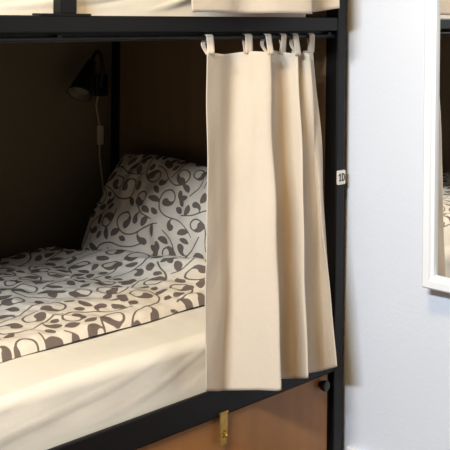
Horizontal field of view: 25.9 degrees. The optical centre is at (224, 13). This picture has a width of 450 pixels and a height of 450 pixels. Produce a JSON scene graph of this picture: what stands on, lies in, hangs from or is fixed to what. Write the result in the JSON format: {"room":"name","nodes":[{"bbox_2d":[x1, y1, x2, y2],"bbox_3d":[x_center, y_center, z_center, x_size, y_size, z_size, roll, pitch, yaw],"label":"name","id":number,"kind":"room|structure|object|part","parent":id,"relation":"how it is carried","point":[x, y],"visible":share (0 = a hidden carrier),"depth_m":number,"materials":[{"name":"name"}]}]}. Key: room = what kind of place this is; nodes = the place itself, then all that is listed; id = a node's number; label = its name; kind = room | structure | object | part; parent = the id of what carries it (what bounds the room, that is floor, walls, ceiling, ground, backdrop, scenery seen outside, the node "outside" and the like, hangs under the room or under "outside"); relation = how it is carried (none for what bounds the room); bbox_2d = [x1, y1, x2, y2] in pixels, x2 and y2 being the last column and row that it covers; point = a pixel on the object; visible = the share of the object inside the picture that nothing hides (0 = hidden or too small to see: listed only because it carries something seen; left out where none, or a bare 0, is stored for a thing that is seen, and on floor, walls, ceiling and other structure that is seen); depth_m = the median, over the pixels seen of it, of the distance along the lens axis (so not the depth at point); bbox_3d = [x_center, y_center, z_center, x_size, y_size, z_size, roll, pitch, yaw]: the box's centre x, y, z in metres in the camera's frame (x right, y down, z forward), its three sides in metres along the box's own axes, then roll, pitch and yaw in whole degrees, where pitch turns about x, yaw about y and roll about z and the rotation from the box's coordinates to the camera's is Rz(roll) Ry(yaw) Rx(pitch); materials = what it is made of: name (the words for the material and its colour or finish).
{"room":"dormitory","nodes":[
{"label":"dormitory","id":0,"kind":"room"},
{"bbox_2d":[0,41,111,258],"bbox_3d":[-1.620,-0.097,2.146,3.430,2.600,0.185,1,0,-45],"label":"wall","id":1,"kind":"structure","parent":0,"point":[51,181],"depth_m":3.08,"materials":[{"name":"beige paint"}]},
{"bbox_2d":[67,50,107,191],"bbox_3d":[-0.440,0.376,3.112,0.080,0.519,0.242,1,0,7],"label":"wall lamp","id":2,"kind":"object","parent":1,"relation":"attached to","point":[86,84],"visible":0.98,"depth_m":3.08,"materials":[{"name":"black metal"}]},
{"bbox_3d":[-0.440,0.221,3.041,0.061,0.066,0.053,1,0,-45],"label":"bulb","id":3,"kind":"part","parent":2,"relation":"part of","materials":[{"name":"white glass"}]},
{"bbox_3d":[-0.434,0.209,3.044,0.115,0.131,0.085,1,0,-45],"label":"lamp shade","id":4,"kind":"part","parent":2,"relation":"part of","materials":[{"name":"black metal"}]},
{"bbox_3d":[-0.411,0.452,3.212,0.038,0.369,0.008,1,0,-45],"label":"cord","id":5,"kind":"part","parent":2,"relation":"part of","materials":[{"name":"beige plastic"}]},
{"bbox_3d":[-0.407,0.236,3.207,0.048,0.070,0.020,1,0,-45],"label":"mounting plate","id":6,"kind":"part","parent":2,"relation":"part of","materials":[{"name":"black metal"}]},
{"bbox_2d":[97,125,103,144],"bbox_3d":[-0.409,0.398,3.209,0.021,0.065,0.016,1,0,-45],"label":"switch","id":7,"kind":"object","parent":2,"relation":"attached to","point":[100,128],"depth_m":3.20,"materials":[{"name":"beige plastic"}]},
{"bbox_2d":[341,0,449,449],"bbox_3d":[1.152,-0.068,1.890,0.150,2.600,4.450,1,0,-45],"label":"wall","id":8,"kind":"structure","parent":0,"point":[396,330],"depth_m":2.52,"materials":[{"name":"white paint"}]},
{"bbox_2d":[346,445,359,449],"bbox_3d":[1.432,1.196,1.477,0.014,0.078,3.149,1,0,-45],"label":"baseboard","id":9,"kind":"structure","parent":8,"relation":"attached to","point":[349,447],"depth_m":2.58,"materials":[{"name":"white paint"}]},
{"bbox_2d":[422,0,449,292],"bbox_3d":[0.714,-0.032,2.183,0.600,1.400,0.024,1,0,42],"label":"wall mirror","id":10,"kind":"object","parent":8,"relation":"attached to","point":[436,137],"visible":1,"depth_m":2.36,"materials":[{"name":"white paint"}]},
{"bbox_2d":[436,0,449,278],"bbox_3d":[0.718,-0.032,2.188,0.540,1.340,0.005,1,0,42],"label":"mirror glass","id":11,"kind":"object","parent":10,"relation":"attached to","point":[442,6],"depth_m":2.35,"materials":[{"name":"silver metal"}]},
{"bbox_3d":[-0.081,1.269,0.683,3.580,0.100,4.450,1,0,-45],"label":"floor","id":12,"kind":"structure","parent":0,"visible":0},
{"bbox_2d":[0,0,345,449],"bbox_3d":[-0.742,0.087,2.187,2.060,2.250,0.966,1,0,-45],"label":"bunk bed","id":13,"kind":"object","parent":12,"relation":"on","point":[158,87],"visible":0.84,"depth_m":2.54,"materials":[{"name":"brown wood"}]},
{"bbox_3d":[-0.327,0.003,1.962,0.121,0.005,0.033,1,0,-45],"label":"fixing plate","id":14,"kind":"part","parent":13,"relation":"part of","materials":[{"name":"black metal"}]},
{"bbox_2d":[0,305,205,449],"bbox_3d":[-0.740,0.806,2.184,1.959,0.149,0.893,1,0,-45],"label":"mattress","id":15,"kind":"object","parent":13,"relation":"on","point":[52,397],"visible":0.36,"depth_m":2.07,"materials":[{"name":"beige fabric"}]},
{"bbox_2d":[0,246,205,362],"bbox_3d":[-0.806,0.693,2.206,1.825,0.072,0.708,1,0,-45],"label":"duvet","id":16,"kind":"object","parent":15,"relation":"on","point":[54,296],"visible":0.94,"depth_m":2.47,"materials":[{"name":"fabric"}]},
{"bbox_2d":[81,154,206,258],"bbox_3d":[-0.153,0.582,2.842,0.624,0.300,0.175,1,0,40],"label":"pillow","id":17,"kind":"object","parent":15,"relation":"on","point":[155,205],"visible":0.66,"depth_m":2.85,"materials":[{"name":"fabric"}]},
{"bbox_3d":[-0.348,0.091,3.229,0.035,2.250,0.040,1,0,-45],"label":"post","id":18,"kind":"part","parent":13,"relation":"part of","materials":[{"name":"black metal"}]},
{"bbox_2d":[0,0,305,16],"bbox_3d":[-0.761,-0.070,2.159,1.880,0.184,0.887,1,0,-45],"label":"mattress","id":19,"kind":"object","parent":13,"relation":"on","point":[7,7],"visible":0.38,"depth_m":2.10,"materials":[{"name":"beige fabric"}]},
{"bbox_3d":[-0.419,0.051,1.866,1.986,0.011,0.011,1,0,-45],"label":"curtain rod","id":20,"kind":"part","parent":13,"relation":"part of","materials":[{"name":"black metal"}]},
{"bbox_3d":[-0.421,0.025,1.868,1.986,0.044,0.030,1,0,-45],"label":"rail","id":21,"kind":"part","parent":13,"relation":"part of","materials":[{"name":"black metal"}]},
{"bbox_3d":[-0.424,0.895,1.861,1.986,0.065,0.012,1,0,-45],"label":"rail","id":22,"kind":"part","parent":13,"relation":"part of","materials":[{"name":"black metal"}]},
{"bbox_3d":[-0.032,0.462,2.901,0.018,0.816,0.875,1,0,-45],"label":"headboard panel","id":23,"kind":"part","parent":13,"relation":"part of","materials":[{"name":"brown wood"}]},
{"bbox_3d":[-0.093,1.056,2.210,0.998,0.236,0.016,1,0,-45],"label":"storage door","id":24,"kind":"part","parent":13,"relation":"part of","materials":[{"name":"brown wood"}]},
{"bbox_2d":[191,0,339,13],"bbox_3d":[0.103,-0.476,2.309,0.532,0.953,0.115,1,0,-45],"label":"privacy curtain","id":25,"kind":"object","parent":13,"relation":"hanging from","point":[225,6],"visible":1,"depth_m":2.28,"materials":[{"name":"beige fabric"}]},
{"bbox_2d":[201,33,336,390],"bbox_3d":[0.119,0.475,2.308,0.445,0.853,0.154,1,0,-45],"label":"privacy curtain","id":26,"kind":"object","parent":13,"relation":"hanging from","point":[269,318],"visible":1,"depth_m":2.29,"materials":[{"name":"beige fabric"}]},
{"bbox_3d":[-0.025,-0.262,2.901,0.018,0.538,0.875,1,0,-45],"label":"headboard panel","id":27,"kind":"part","parent":13,"relation":"part of","materials":[{"name":"brown wood"}]},
{"bbox_3d":[0.255,0.961,2.527,0.027,0.027,0.022,1,0,-45],"label":"knob","id":28,"kind":"part","parent":13,"relation":"part of","materials":[{"name":"black plastic"}]},
{"bbox_3d":[0.292,0.098,2.582,0.035,2.250,0.040,1,0,-45],"label":"post","id":29,"kind":"part","parent":13,"relation":"part of","materials":[{"name":"black metal"}]}
]}

